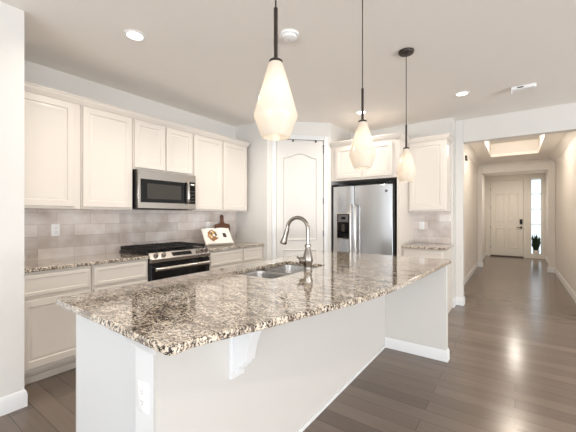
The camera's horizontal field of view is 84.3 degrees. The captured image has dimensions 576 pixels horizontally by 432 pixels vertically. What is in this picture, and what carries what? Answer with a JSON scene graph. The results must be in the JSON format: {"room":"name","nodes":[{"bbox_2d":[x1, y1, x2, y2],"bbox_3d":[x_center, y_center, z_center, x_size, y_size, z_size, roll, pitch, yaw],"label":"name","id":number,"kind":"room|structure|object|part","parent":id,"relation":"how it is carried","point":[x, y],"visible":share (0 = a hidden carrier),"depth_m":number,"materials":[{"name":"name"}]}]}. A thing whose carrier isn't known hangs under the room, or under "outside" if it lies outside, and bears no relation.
{"room":"kitchen","nodes":[
{"label":"kitchen","id":0,"kind":"room"},
{"bbox_2d":[0,1,23,397],"bbox_3d":[-4.254,-0.050,-0.322,1.010,2.740,6.933,0,0,36],"label":"wall","id":1,"kind":"structure","parent":0,"point":[11,18],"depth_m":2.15,"materials":[{"name":"white paint"}]},
{"bbox_2d":[0,389,27,416],"bbox_3d":[-3.889,1.261,-0.451,0.294,0.118,6.747,0,0,36],"label":"baseboard","id":2,"kind":"structure","parent":1,"relation":"attached to","point":[15,401],"depth_m":2.15,"materials":[{"name":"white paint"}]},
{"bbox_2d":[24,60,235,260],"bbox_3d":[-1.713,-0.050,3.977,0.150,2.740,3.017,0,0,36],"label":"wall","id":3,"kind":"structure","parent":0,"point":[35,73],"depth_m":3.55,"materials":[{"name":"white paint"}]},
{"bbox_2d":[24,90,80,208],"bbox_3d":[-2.224,-0.573,2.842,0.316,1.015,0.560,0,0,36],"label":"upper cabinet","id":4,"kind":"object","parent":3,"relation":"attached to","point":[52,126],"visible":0.69,"depth_m":2.79,"materials":[{"name":"beige paint"}]},
{"bbox_2d":[71,105,131,209],"bbox_3d":[-1.915,-0.573,3.274,0.316,1.015,0.494,0,0,36],"label":"upper cabinet","id":5,"kind":"object","parent":3,"relation":"attached to","point":[106,137],"visible":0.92,"depth_m":3.16,"materials":[{"name":"beige paint"}]},
{"bbox_2d":[24,209,235,260],"bbox_3d":[-1.677,0.152,3.890,0.010,0.505,2.914,0,0,36],"label":"backsplash","id":6,"kind":"structure","parent":3,"relation":"attached to","point":[82,232],"depth_m":3.46,"materials":[{"name":"tile"}]},
{"bbox_2d":[51,224,59,235],"bbox_3d":[-2.247,0.136,3.076,0.007,0.116,0.072,0,0,36],"label":"wall outlet","id":7,"kind":"object","parent":6,"relation":"attached to","point":[55,228],"visible":1,"depth_m":3.07,"materials":[{"name":"white plastic"}]},
{"bbox_2d":[24,81,249,146],"bbox_3d":[-1.549,-1.080,3.780,0.342,0.068,2.878,0,0,36],"label":"crown molding","id":8,"kind":"structure","parent":3,"relation":"attached to","point":[28,86],"depth_m":3.26,"materials":[{"name":"beige paint"}]},
{"bbox_2d":[132,118,191,175],"bbox_3d":[-1.547,-0.791,3.790,0.316,0.578,0.766,0,0,36],"label":"upper cabinet","id":9,"kind":"object","parent":3,"relation":"attached to","point":[155,147],"visible":0.74,"depth_m":3.65,"materials":[{"name":"beige paint"}]},
{"bbox_3d":[-1.536,-0.779,3.550,0.020,0.511,0.363,0,0,36],"label":"door","id":10,"kind":"part","parent":9,"relation":"part of","materials":[{"name":"beige paint"}]},
{"bbox_3d":[-1.316,-0.779,3.859,0.020,0.511,0.360,0,0,36],"label":"door","id":11,"kind":"part","parent":9,"relation":"part of","materials":[{"name":"beige paint"}]},
{"bbox_2d":[132,169,195,209],"bbox_3d":[-1.497,-0.287,3.756,0.437,0.426,0.750,0,0,36],"label":"microwave","id":12,"kind":"object","parent":3,"relation":"attached to","point":[151,190],"visible":0.94,"depth_m":3.59,"materials":[{"name":"silver metal"}]},
{"bbox_3d":[-1.395,-0.274,3.618,0.006,0.252,0.585,0,0,36],"label":"door","id":13,"kind":"part","parent":12,"relation":"part of","materials":[{"name":"black glass"}]},
{"bbox_3d":[-1.208,-0.283,3.835,0.058,0.279,0.026,0,0,36],"label":"handle","id":14,"kind":"part","parent":12,"relation":"part of","materials":[{"name":"metal"}]},
{"bbox_3d":[-1.183,-0.281,3.914,0.006,0.267,0.103,0,0,36],"label":"control panel","id":15,"kind":"part","parent":12,"relation":"part of","materials":[{"name":"black glass"}]},
{"bbox_2d":[178,133,246,211],"bbox_3d":[-1.031,-0.573,4.513,0.316,1.015,1.001,0,0,36],"label":"upper cabinet","id":16,"kind":"object","parent":3,"relation":"attached to","point":[219,168],"visible":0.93,"depth_m":4.37,"materials":[{"name":"beige paint"}]},
{"bbox_3d":[-1.055,-0.561,4.224,0.020,0.948,0.474,0,0,36],"label":"door","id":17,"kind":"part","parent":16,"relation":"part of","materials":[{"name":"beige paint"}]},
{"bbox_3d":[-0.766,-0.561,4.629,0.020,0.948,0.475,0,0,36],"label":"door","id":18,"kind":"part","parent":16,"relation":"part of","materials":[{"name":"beige paint"}]},
{"bbox_2d":[236,123,266,260],"bbox_3d":[-0.542,-0.050,4.933,0.645,2.740,0.100,0,0,36],"label":"wall","id":19,"kind":"structure","parent":0,"point":[251,225],"depth_m":4.85,"materials":[{"name":"white paint"}]},
{"bbox_2d":[0,0,575,133],"bbox_3d":[0.962,-1.480,-1.148,10.500,0.120,11.650,0,0,36],"label":"ceiling","id":20,"kind":"structure","parent":0,"point":[209,59],"depth_m":2.76,"materials":[{"name":"white paint"}]},
{"bbox_2d":[124,29,145,40],"bbox_3d":[-1.202,-1.415,2.498,0.160,0.010,0.160,0,0,36],"label":"recessed light","id":21,"kind":"object","parent":20,"relation":"in","point":[135,35],"visible":1,"depth_m":2.49,"materials":[{"name":"white plastic"}]},
{"bbox_2d":[127,32,142,39],"bbox_3d":[-1.202,-1.417,2.498,0.109,0.003,0.109,0,0,36],"label":"diffuser","id":22,"kind":"object","parent":21,"relation":"attached to","point":[131,35],"depth_m":2.49,"materials":[{"name":"beige plastic"}]},
{"bbox_2d":[254,0,297,140],"bbox_3d":[-0.046,-0.858,1.200,0.165,1.124,0.165,0,0,36],"label":"pendant light","id":23,"kind":"object","parent":20,"relation":"hanging from","point":[275,114],"visible":1,"depth_m":1.15,"materials":[{"name":"white glass"}]},
{"bbox_3d":[-0.046,-0.681,1.200,0.052,0.213,0.052,0,0,36],"label":"socket stem","id":24,"kind":"part","parent":23,"relation":"part of","materials":[{"name":"brown metal"}]},
{"bbox_3d":[-0.046,-0.437,1.200,0.165,0.282,0.165,0,0,36],"label":"lamp shade","id":25,"kind":"part","parent":23,"relation":"part of","materials":[{"name":"white glass"}]},
{"bbox_2d":[280,29,298,41],"bbox_3d":[0.011,-1.398,2.486,0.150,0.042,0.150,0,0,36],"label":"smoke detector","id":26,"kind":"object","parent":20,"relation":"attached to","point":[287,35],"visible":1,"depth_m":2.45,"materials":[{"name":"white plastic"}]},
{"bbox_2d":[349,0,375,168],"bbox_3d":[0.459,-0.858,1.960,0.165,1.124,0.165,0,0,36],"label":"pendant light","id":27,"kind":"object","parent":20,"relation":"hanging from","point":[362,154],"visible":1,"depth_m":1.92,"materials":[{"name":"white glass"}]},
{"bbox_3d":[0.459,-0.681,1.960,0.052,0.213,0.052,0,0,36],"label":"socket stem","id":28,"kind":"part","parent":27,"relation":"part of","materials":[{"name":"brown metal"}]},
{"bbox_3d":[0.459,-0.437,1.960,0.165,0.282,0.165,0,0,36],"label":"lamp shade","id":29,"kind":"part","parent":27,"relation":"part of","materials":[{"name":"white glass"}]},
{"bbox_3d":[0.459,-1.080,1.960,0.006,0.620,0.006,0,0,36],"label":"cord","id":30,"kind":"part","parent":27,"relation":"part of","materials":[{"name":"black plastic"}]},
{"bbox_2d":[396,47,415,181],"bbox_3d":[1.019,-0.858,2.740,0.165,1.124,0.165,0,0,36],"label":"pendant light","id":31,"kind":"object","parent":20,"relation":"hanging from","point":[406,170],"visible":1,"depth_m":2.70,"materials":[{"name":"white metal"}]},
{"bbox_3d":[1.019,-0.681,2.740,0.052,0.213,0.052,0,0,36],"label":"socket stem","id":32,"kind":"part","parent":31,"relation":"part of","materials":[{"name":"brown metal"}]},
{"bbox_3d":[1.019,-0.437,2.740,0.165,0.282,0.165,0,0,36],"label":"lamp shade","id":33,"kind":"part","parent":31,"relation":"part of","materials":[{"name":"white glass"}]},
{"bbox_3d":[1.019,-1.080,2.740,0.006,0.620,0.006,0,0,36],"label":"cord","id":34,"kind":"part","parent":31,"relation":"part of","materials":[{"name":"black plastic"}]},
{"bbox_2d":[454,91,469,95],"bbox_3d":[2.016,-1.415,3.684,0.160,0.010,0.160,0,0,36],"label":"recessed light","id":35,"kind":"object","parent":20,"relation":"in","point":[461,93],"visible":1,"depth_m":3.68,"materials":[{"name":"white plastic"}]},
{"bbox_2d":[511,83,535,95],"bbox_3d":[2.574,-1.382,3.477,0.220,0.074,0.099,0,0,36],"label":"ceiling sensor","id":36,"kind":"object","parent":20,"relation":"attached to","point":[532,85],"visible":1,"depth_m":3.46,"materials":[{"name":"white plastic"}]},
{"bbox_2d":[0,256,575,431],"bbox_3d":[3.068,1.380,1.803,10.500,0.120,18.900,0,0,36],"label":"floor","id":37,"kind":"structure","parent":0,"point":[511,366],"depth_m":2.57,"materials":[{"name":"brown wood"}]},
{"bbox_2d":[24,265,90,384],"bbox_3d":[-2.126,0.878,2.763,0.585,0.884,0.546,0,0,36],"label":"base cabinet","id":38,"kind":"object","parent":37,"relation":"on","point":[49,328],"visible":0.43,"depth_m":2.56,"materials":[{"name":"beige paint"}]},
{"bbox_3d":[-1.891,0.541,2.605,0.020,0.167,0.493,0,0,36],"label":"drawer","id":39,"kind":"part","parent":38,"relation":"part of","materials":[{"name":"beige paint"}]},
{"bbox_3d":[-1.891,0.918,2.605,0.020,0.533,0.493,0,0,36],"label":"door","id":40,"kind":"part","parent":38,"relation":"part of","materials":[{"name":"beige paint"}]},
{"bbox_2d":[24,252,149,272],"bbox_3d":[-1.964,0.420,2.975,0.584,0.030,1.087,0,0,36],"label":"countertop","id":41,"kind":"structure","parent":38,"relation":"on","point":[95,259],"depth_m":2.89,"materials":[{"name":"stone"}]},
{"bbox_2d":[91,259,147,291],"bbox_3d":[-1.811,0.878,3.204,0.585,0.884,0.530,0,0,36],"label":"base cabinet","id":42,"kind":"object","parent":37,"relation":"on","point":[109,275],"visible":0.18,"depth_m":3.00,"materials":[{"name":"beige paint"}]},
{"bbox_3d":[-1.583,0.918,3.037,0.020,0.533,0.500,0,0,36],"label":"door","id":43,"kind":"part","parent":42,"relation":"part of","materials":[{"name":"beige paint"}]},
{"bbox_2d":[119,242,210,280],"bbox_3d":[-1.399,0.827,3.704,0.649,0.986,0.804,0,0,36],"label":"range","id":44,"kind":"object","parent":37,"relation":"on","point":[171,259],"visible":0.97,"depth_m":3.52,"materials":[{"name":"black metal"}]},
{"bbox_2d":[119,246,205,254],"bbox_3d":[-1.443,0.393,3.736,0.540,0.018,0.804,0,0,36],"label":"cooktop","id":45,"kind":"object","parent":44,"relation":"in","point":[191,248],"depth_m":3.51,"materials":[{"name":"black ceramic"}]},
{"bbox_3d":[-1.192,0.438,3.571,0.069,0.104,0.768,0,0,36],"label":"control panel","id":46,"kind":"part","parent":44,"relation":"part of","materials":[{"name":"metal"}]},
{"bbox_3d":[-1.185,0.757,3.567,0.026,0.526,0.760,0,0,36],"label":"oven door","id":47,"kind":"part","parent":44,"relation":"part of","materials":[{"name":"black glass"}]},
{"bbox_3d":[-1.152,0.552,3.542,0.059,0.039,0.708,0,0,36],"label":"handle","id":48,"kind":"part","parent":44,"relation":"part of","materials":[{"name":"metal"}]},
{"bbox_2d":[208,248,241,270],"bbox_3d":[-1.027,0.878,4.303,0.585,0.884,0.597,0,0,36],"label":"base cabinet","id":49,"kind":"object","parent":37,"relation":"on","point":[219,259],"visible":0.16,"depth_m":4.11,"materials":[{"name":"beige paint"}]},
{"bbox_3d":[-0.797,0.918,4.138,0.020,0.533,0.560,0,0,36],"label":"door","id":50,"kind":"part","parent":49,"relation":"part of","materials":[{"name":"beige paint"}]},
{"bbox_2d":[197,241,263,250],"bbox_3d":[-0.891,0.420,4.478,0.584,0.030,1.045,0,0,36],"label":"countertop","id":51,"kind":"structure","parent":49,"relation":"on","point":[236,244],"depth_m":4.37,"materials":[{"name":"stone"}]},
{"bbox_2d":[208,241,233,245],"bbox_3d":[-0.984,0.311,4.437,0.380,0.183,0.250,0,0,-40],"label":"easel","id":52,"kind":"object","parent":51,"relation":"on","point":[230,242],"visible":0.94,"depth_m":4.35,"materials":[{"name":"white wood"}]},
{"bbox_2d":[201,228,233,244],"bbox_3d":[-0.976,0.280,4.428,0.424,0.227,0.177,0,0,-40],"label":"cookbook","id":53,"kind":"object","parent":52,"relation":"on","point":[210,235],"visible":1,"depth_m":4.41,"materials":[{"name":"white paper"}]},
{"bbox_2d":[208,230,217,240],"bbox_3d":[-1.032,0.266,4.366,0.107,0.155,0.141,0,0,36],"label":"picture","id":54,"kind":"object","parent":53,"relation":"attached to","point":[212,234],"depth_m":4.36},
{"bbox_2d":[215,215,229,231],"bbox_3d":[-0.983,0.190,4.787,0.062,0.426,0.290,0,0,36],"label":"cutting board","id":55,"kind":"object","parent":51,"relation":"on","point":[221,224],"visible":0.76,"depth_m":4.78,"materials":[{"name":"brown wood"}]},
{"bbox_2d":[242,245,262,264],"bbox_3d":[-0.723,0.878,4.728,0.585,0.884,0.439,0,0,36],"label":"base cabinet","id":56,"kind":"object","parent":37,"relation":"on","point":[253,254],"visible":0.17,"depth_m":4.54,"materials":[{"name":"beige paint"}]},
{"bbox_3d":[-0.502,0.541,4.551,0.020,0.167,0.375,0,0,36],"label":"drawer","id":57,"kind":"part","parent":56,"relation":"part of","materials":[{"name":"beige paint"}]},
{"bbox_2d":[76,264,449,431],"bbox_3d":[0.179,0.878,2.264,1.357,0.884,2.627,0,0,36],"label":"kitchen island","id":58,"kind":"object","parent":37,"relation":"on","point":[280,378],"visible":0.5,"depth_m":1.63,"materials":[{"name":"white paint"}]},
{"bbox_3d":[-0.909,0.822,1.890,0.020,0.727,0.620,0,0,36],"label":"door","id":59,"kind":"part","parent":58,"relation":"part of","materials":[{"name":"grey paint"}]},
{"bbox_3d":[-0.774,0.878,1.422,0.740,0.884,0.022,0,0,36],"label":"panel","id":60,"kind":"part","parent":58,"relation":"part of","materials":[{"name":"white paint"}]},
{"bbox_2d":[138,378,148,414],"bbox_3d":[-0.550,0.684,1.205,0.072,0.116,0.007,0,0,36],"label":"wall outlet","id":61,"kind":"object","parent":58,"relation":"attached to","point":[143,387],"visible":1,"depth_m":1.20,"materials":[{"name":"white plastic"}]},
{"bbox_2d":[139,387,144,395],"bbox_3d":[-0.552,0.664,1.203,0.034,0.031,0.002,0,0,36],"label":"receptacle","id":62,"kind":"object","parent":61,"relation":"attached to","point":[141,389],"depth_m":1.20,"materials":[{"name":"grey plastic"}]},
{"bbox_2d":[139,398,144,406],"bbox_3d":[-0.552,0.704,1.203,0.034,0.031,0.002,0,0,36],"label":"receptacle","id":63,"kind":"object","parent":61,"relation":"attached to","point":[141,400],"depth_m":1.20,"materials":[{"name":"grey plastic"}]},
{"bbox_3d":[-0.538,0.900,1.221,0.122,0.840,0.032,0,0,36],"label":"post","id":64,"kind":"part","parent":58,"relation":"part of","materials":[{"name":"white paint"}]},
{"bbox_2d":[56,250,450,355],"bbox_3d":[0.178,0.420,2.252,1.372,0.030,2.707,0,0,36],"label":"island countertop","id":65,"kind":"structure","parent":58,"relation":"on","point":[171,316],"depth_m":1.56,"materials":[{"name":"stone"}]},
{"bbox_2d":[241,265,315,278],"bbox_3d":[-0.054,0.535,2.459,0.391,0.200,0.712,0,0,36],"label":"sink","id":66,"kind":"object","parent":65,"relation":"in","point":[279,271],"visible":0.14,"depth_m":2.53,"materials":[{"name":"grey metal"}]},
{"bbox_3d":[-0.165,0.535,2.304,0.391,0.200,0.331,0,0,36],"label":"bowl","id":67,"kind":"part","parent":66,"relation":"part of","materials":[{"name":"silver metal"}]},
{"bbox_3d":[0.051,0.535,2.606,0.391,0.200,0.351,0,0,36],"label":"bowl","id":68,"kind":"part","parent":66,"relation":"part of","materials":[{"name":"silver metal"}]},
{"bbox_2d":[280,216,312,271],"bbox_3d":[0.057,0.201,2.366,0.262,0.406,0.086,0,0,23],"label":"kitchen faucet","id":69,"kind":"object","parent":65,"relation":"on","point":[307,259],"visible":1,"depth_m":2.32,"materials":[{"name":"silver metal"}]},
{"bbox_3d":[0.070,0.117,2.371,0.196,0.237,0.028,0,0,26],"label":"spout","id":70,"kind":"part","parent":69,"relation":"part of","materials":[{"name":"silver metal"}]},
{"bbox_3d":[0.096,0.320,2.330,0.070,0.061,0.051,0,0,-6],"label":"handle","id":71,"kind":"part","parent":69,"relation":"part of","materials":[{"name":"silver metal"}]},
{"bbox_3d":[0.265,0.878,2.223,0.020,0.884,2.594,0,0,36],"label":"panel","id":72,"kind":"part","parent":58,"relation":"part of","materials":[{"name":"grey paint"}]},
{"bbox_3d":[1.232,0.878,3.077,0.561,0.884,0.080,0,0,36],"label":"wing panel","id":73,"kind":"part","parent":58,"relation":"part of","materials":[{"name":"grey paint"}]},
{"bbox_3d":[1.234,1.270,3.067,0.574,0.100,0.094,0,0,36],"label":"baseboard","id":74,"kind":"part","parent":58,"relation":"part of","materials":[{"name":"white paint"}]},
{"bbox_2d":[332,181,396,255],"bbox_3d":[1.243,0.424,4.845,0.958,1.791,0.829,0,0,36],"label":"refrigerator","id":75,"kind":"object","parent":37,"relation":"on","point":[364,216],"visible":0.6,"depth_m":4.52,"materials":[{"name":"silver metal"}]},
{"bbox_3d":[0.818,0.037,4.717,0.160,0.105,0.004,0,0,36],"label":"dispenser panel","id":76,"kind":"part","parent":75,"relation":"part of","materials":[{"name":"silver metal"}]},
{"bbox_3d":[0.827,0.393,4.735,0.340,1.665,0.019,0,0,36],"label":"door","id":77,"kind":"part","parent":75,"relation":"part of","materials":[{"name":"metal"}]},
{"bbox_3d":[0.913,0.320,4.618,0.028,0.987,0.077,0,0,36],"label":"handle","id":78,"kind":"part","parent":75,"relation":"part of","materials":[{"name":"metal"}]},
{"bbox_3d":[0.970,0.320,4.578,0.028,0.987,0.077,0,0,36],"label":"handle","id":79,"kind":"part","parent":75,"relation":"part of","materials":[{"name":"metal"}]},
{"bbox_3d":[1.194,0.393,4.473,0.550,1.665,0.019,0,0,36],"label":"door","id":80,"kind":"part","parent":75,"relation":"part of","materials":[{"name":"metal"}]},
{"bbox_2d":[331,138,413,255],"bbox_3d":[1.292,0.120,4.862,1.023,2.400,0.780,0,0,36],"label":"tall cabinet","id":81,"kind":"object","parent":37,"relation":"on","point":[384,167],"visible":0.56,"depth_m":4.46,"materials":[{"name":"beige paint"}]},
{"bbox_3d":[0.889,-0.787,4.683,0.415,0.465,0.020,0,0,36],"label":"door","id":82,"kind":"part","parent":81,"relation":"part of","materials":[{"name":"beige paint"}]},
{"bbox_3d":[1.246,-0.787,4.428,0.413,0.465,0.020,0,0,36],"label":"door","id":83,"kind":"part","parent":81,"relation":"part of","materials":[{"name":"beige paint"}]},
{"bbox_2d":[330,132,453,147],"bbox_3d":[1.509,-1.080,4.697,1.575,0.068,0.797,0,0,36],"label":"crown molding","id":84,"kind":"structure","parent":81,"relation":"attached to","point":[400,135],"depth_m":4.41,"materials":[{"name":"beige paint"}]},
{"bbox_3d":[1.701,0.120,4.584,0.034,2.400,0.757,0,0,36],"label":"panel","id":85,"kind":"part","parent":81,"relation":"part of","materials":[{"name":"beige paint"}]},
{"bbox_2d":[402,248,451,312],"bbox_3d":[1.958,0.878,4.460,0.525,0.884,0.660,0,0,36],"label":"base cabinet","id":86,"kind":"object","parent":37,"relation":"on","point":[424,253],"visible":0.31,"depth_m":4.28,"materials":[{"name":"beige paint"}]},
{"bbox_3d":[1.772,0.541,4.200,0.485,0.167,0.020,0,0,36],"label":"drawer","id":87,"kind":"part","parent":86,"relation":"part of","materials":[{"name":"beige paint"}]},
{"bbox_2d":[402,242,453,249],"bbox_3d":[1.964,0.420,4.443,0.555,0.030,0.664,0,0,36],"label":"countertop","id":88,"kind":"structure","parent":86,"relation":"on","point":[432,246],"depth_m":4.28,"materials":[{"name":"stone"}]},
{"bbox_2d":[267,121,330,259],"bbox_3d":[0.166,-0.050,4.835,0.980,2.740,0.100,0,0,-9],"label":"wall","id":89,"kind":"structure","parent":0,"point":[300,128],"depth_m":4.80,"materials":[{"name":"white paint"}]},
{"bbox_2d":[276,139,323,258],"bbox_3d":[0.192,0.080,4.806,0.742,2.457,0.057,0,0,-9],"label":"door","id":90,"kind":"structure","parent":89,"relation":"in","point":[299,163],"depth_m":4.79,"materials":[{"name":"white paint"}]},
{"bbox_3d":[0.185,0.785,4.789,0.522,0.570,0.015,0,0,-9],"label":"panel","id":91,"kind":"part","parent":90,"relation":"part of","materials":[{"name":"white paint"}]},
{"bbox_3d":[0.185,-0.291,4.789,0.522,1.313,0.015,0,0,-9],"label":"panel","id":92,"kind":"part","parent":90,"relation":"part of","materials":[{"name":"white paint"}]},
{"bbox_2d":[272,135,327,258],"bbox_3d":[0.186,0.054,4.781,0.856,2.531,0.014,0,0,-9],"label":"trim","id":93,"kind":"structure","parent":89,"relation":"attached to","point":[298,137],"depth_m":4.78,"materials":[{"name":"white paint"}]},
{"bbox_2d":[331,123,351,250],"bbox_3d":[0.863,-0.050,5.247,0.108,2.740,0.857,0,0,36],"label":"wall","id":94,"kind":"structure","parent":0,"point":[337,134],"depth_m":5.02,"materials":[{"name":"white paint"}]},
{"bbox_2d":[352,117,454,307],"bbox_3d":[1.837,-0.050,5.170,1.567,2.740,0.350,0,0,36],"label":"wall","id":95,"kind":"structure","parent":0,"point":[447,125],"depth_m":4.68,"materials":[{"name":"white paint"}]},
{"bbox_2d":[408,139,450,211],"bbox_3d":[2.036,-0.573,4.584,0.508,1.015,0.351,0,0,36],"label":"upper cabinet","id":96,"kind":"object","parent":95,"relation":"attached to","point":[430,189],"visible":0.88,"depth_m":4.43,"materials":[{"name":"beige paint"}]},
{"bbox_2d":[414,211,450,243],"bbox_3d":[2.132,0.169,4.738,0.535,0.468,0.010,0,0,36],"label":"backsplash","id":97,"kind":"structure","parent":95,"relation":"attached to","point":[437,225],"depth_m":4.71,"materials":[{"name":"tile"}]},
{"bbox_2d":[419,222,423,228],"bbox_3d":[2.021,0.144,4.806,0.072,0.116,0.007,0,0,36],"label":"wall outlet","id":98,"kind":"object","parent":97,"relation":"attached to","point":[421,224],"visible":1,"depth_m":4.80,"materials":[{"name":"white plastic"}]},
{"bbox_2d":[464,152,485,277],"bbox_3d":[4.514,-0.130,7.804,0.120,2.900,7.050,0,0,36],"label":"wall","id":99,"kind":"structure","parent":0,"point":[470,170],"depth_m":7.19,"materials":[{"name":"white paint"}]},
{"bbox_2d":[453,262,482,307],"bbox_3d":[3.746,1.261,6.461,0.189,0.118,4.670,0,0,36],"label":"baseboard","id":100,"kind":"structure","parent":99,"relation":"attached to","point":[478,264],"depth_m":6.11,"materials":[{"name":"white paint"}]},
{"bbox_2d":[464,144,481,167],"bbox_3d":[3.771,-1.295,6.566,0.110,0.110,4.170,0,0,36],"label":"trim","id":101,"kind":"structure","parent":99,"relation":"attached to","point":[468,150],"depth_m":6.77,"materials":[{"name":"white paint"}]},
{"bbox_2d":[486,135,542,154],"bbox_3d":[4.325,-1.555,6.097,0.935,0.290,2.430,0,0,36],"label":"ceiling","id":102,"kind":"structure","parent":0,"point":[531,143],"depth_m":6.98,"materials":[{"name":"white paint"}]},
{"bbox_2d":[455,102,575,297],"bbox_3d":[5.557,-0.050,2.643,7.425,2.740,0.140,0,0,36],"label":"wall","id":103,"kind":"structure","parent":0,"point":[561,118],"depth_m":4.49,"materials":[{"name":"white paint"}]},
{"bbox_2d":[484,170,546,175],"bbox_3d":[6.455,-1.370,9.073,1.565,0.100,2.730,0,0,36],"label":"ceiling","id":104,"kind":"structure","parent":0,"point":[543,171],"depth_m":9.88,"materials":[{"name":"white paint"}]},
{"bbox_2d":[477,158,554,267],"bbox_3d":[5.619,-0.065,7.901,1.565,2.770,0.150,0,0,36],"label":"wall","id":105,"kind":"structure","parent":0,"point":[548,164],"depth_m":7.69,"materials":[{"name":"white paint"}]},
{"bbox_2d":[486,173,545,257],"bbox_3d":[7.324,-0.130,10.290,1.565,2.900,0.260,0,0,36],"label":"wall","id":106,"kind":"structure","parent":0,"point":[527,176],"depth_m":9.99,"materials":[{"name":"beige paint"}]},
{"bbox_2d":[490,180,523,257],"bbox_3d":[7.089,0.085,10.318,0.893,2.470,0.147,0,0,36],"label":"door","id":107,"kind":"structure","parent":106,"relation":"in","point":[506,197],"depth_m":10.30,"materials":[{"name":"beige paint"}]},
{"bbox_3d":[6.937,0.705,10.411,0.265,0.670,0.011,0,0,36],"label":"panel","id":108,"kind":"part","parent":107,"relation":"part of","materials":[{"name":"beige paint"}]},
{"bbox_3d":[6.937,-0.270,10.411,0.265,0.920,0.011,0,0,36],"label":"panel","id":109,"kind":"part","parent":107,"relation":"part of","materials":[{"name":"beige paint"}]},
{"bbox_3d":[7.231,0.705,10.200,0.265,0.670,0.011,0,0,36],"label":"panel","id":110,"kind":"part","parent":107,"relation":"part of","materials":[{"name":"beige paint"}]},
{"bbox_3d":[7.231,-0.270,10.200,0.265,0.920,0.011,0,0,36],"label":"panel","id":111,"kind":"part","parent":107,"relation":"part of","materials":[{"name":"beige paint"}]},
{"bbox_2d":[488,176,544,258],"bbox_3d":[7.268,0.050,10.160,1.485,2.540,0.016,0,0,36],"label":"trim","id":112,"kind":"structure","parent":106,"relation":"attached to","point":[542,256],"depth_m":9.96,"materials":[{"name":"beige paint"}]},
{"bbox_2d":[531,179,541,254],"bbox_3d":[7.830,0.020,10.039,0.270,2.380,0.040,0,0,36],"label":"window","id":113,"kind":"structure","parent":106,"relation":"in","point":[531,179],"depth_m":9.95,"materials":[{"name":"white glass"}]},
{"bbox_2d":[469,132,564,163],"bbox_3d":[4.364,-1.380,6.143,1.565,0.060,4.170,0,0,36],"label":"ceiling","id":114,"kind":"structure","parent":0,"point":[549,142],"depth_m":6.89,"materials":[{"name":"white paint"}]},
{"bbox_2d":[532,233,540,254],"bbox_3d":[7.743,0.876,9.925,0.218,0.667,0.206,0,0,36],"label":"potted plant","id":115,"kind":"object","parent":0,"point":[536,242],"visible":1,"depth_m":9.90,"materials":[{"name":"green plant"}]},
{"bbox_3d":[7.751,1.139,9.938,0.176,0.140,0.176,0,0,36],"label":"pot","id":116,"kind":"part","parent":115,"relation":"part of","materials":[{"name":"white ceramic"}]},
{"bbox_2d":[546,136,575,292],"bbox_3d":[5.886,-0.130,6.825,0.120,2.900,7.050,0,0,36],"label":"wall","id":117,"kind":"structure","parent":0,"point":[565,166],"depth_m":5.92,"materials":[{"name":"white paint"}]},
{"bbox_2d":[547,267,575,302],"bbox_3d":[4.993,1.261,5.798,0.139,0.118,4.300,0,0,36],"label":"baseboard","id":118,"kind":"structure","parent":117,"relation":"attached to","point":[571,292],"depth_m":6.05,"materials":[{"name":"white paint"}]},
{"bbox_2d":[550,131,575,162],"bbox_3d":[4.956,-1.295,5.720,0.110,0.110,4.170,0,0,36],"label":"trim","id":119,"kind":"structure","parent":117,"relation":"attached to","point":[566,139],"depth_m":5.78,"materials":[{"name":"white paint"}]}
]}

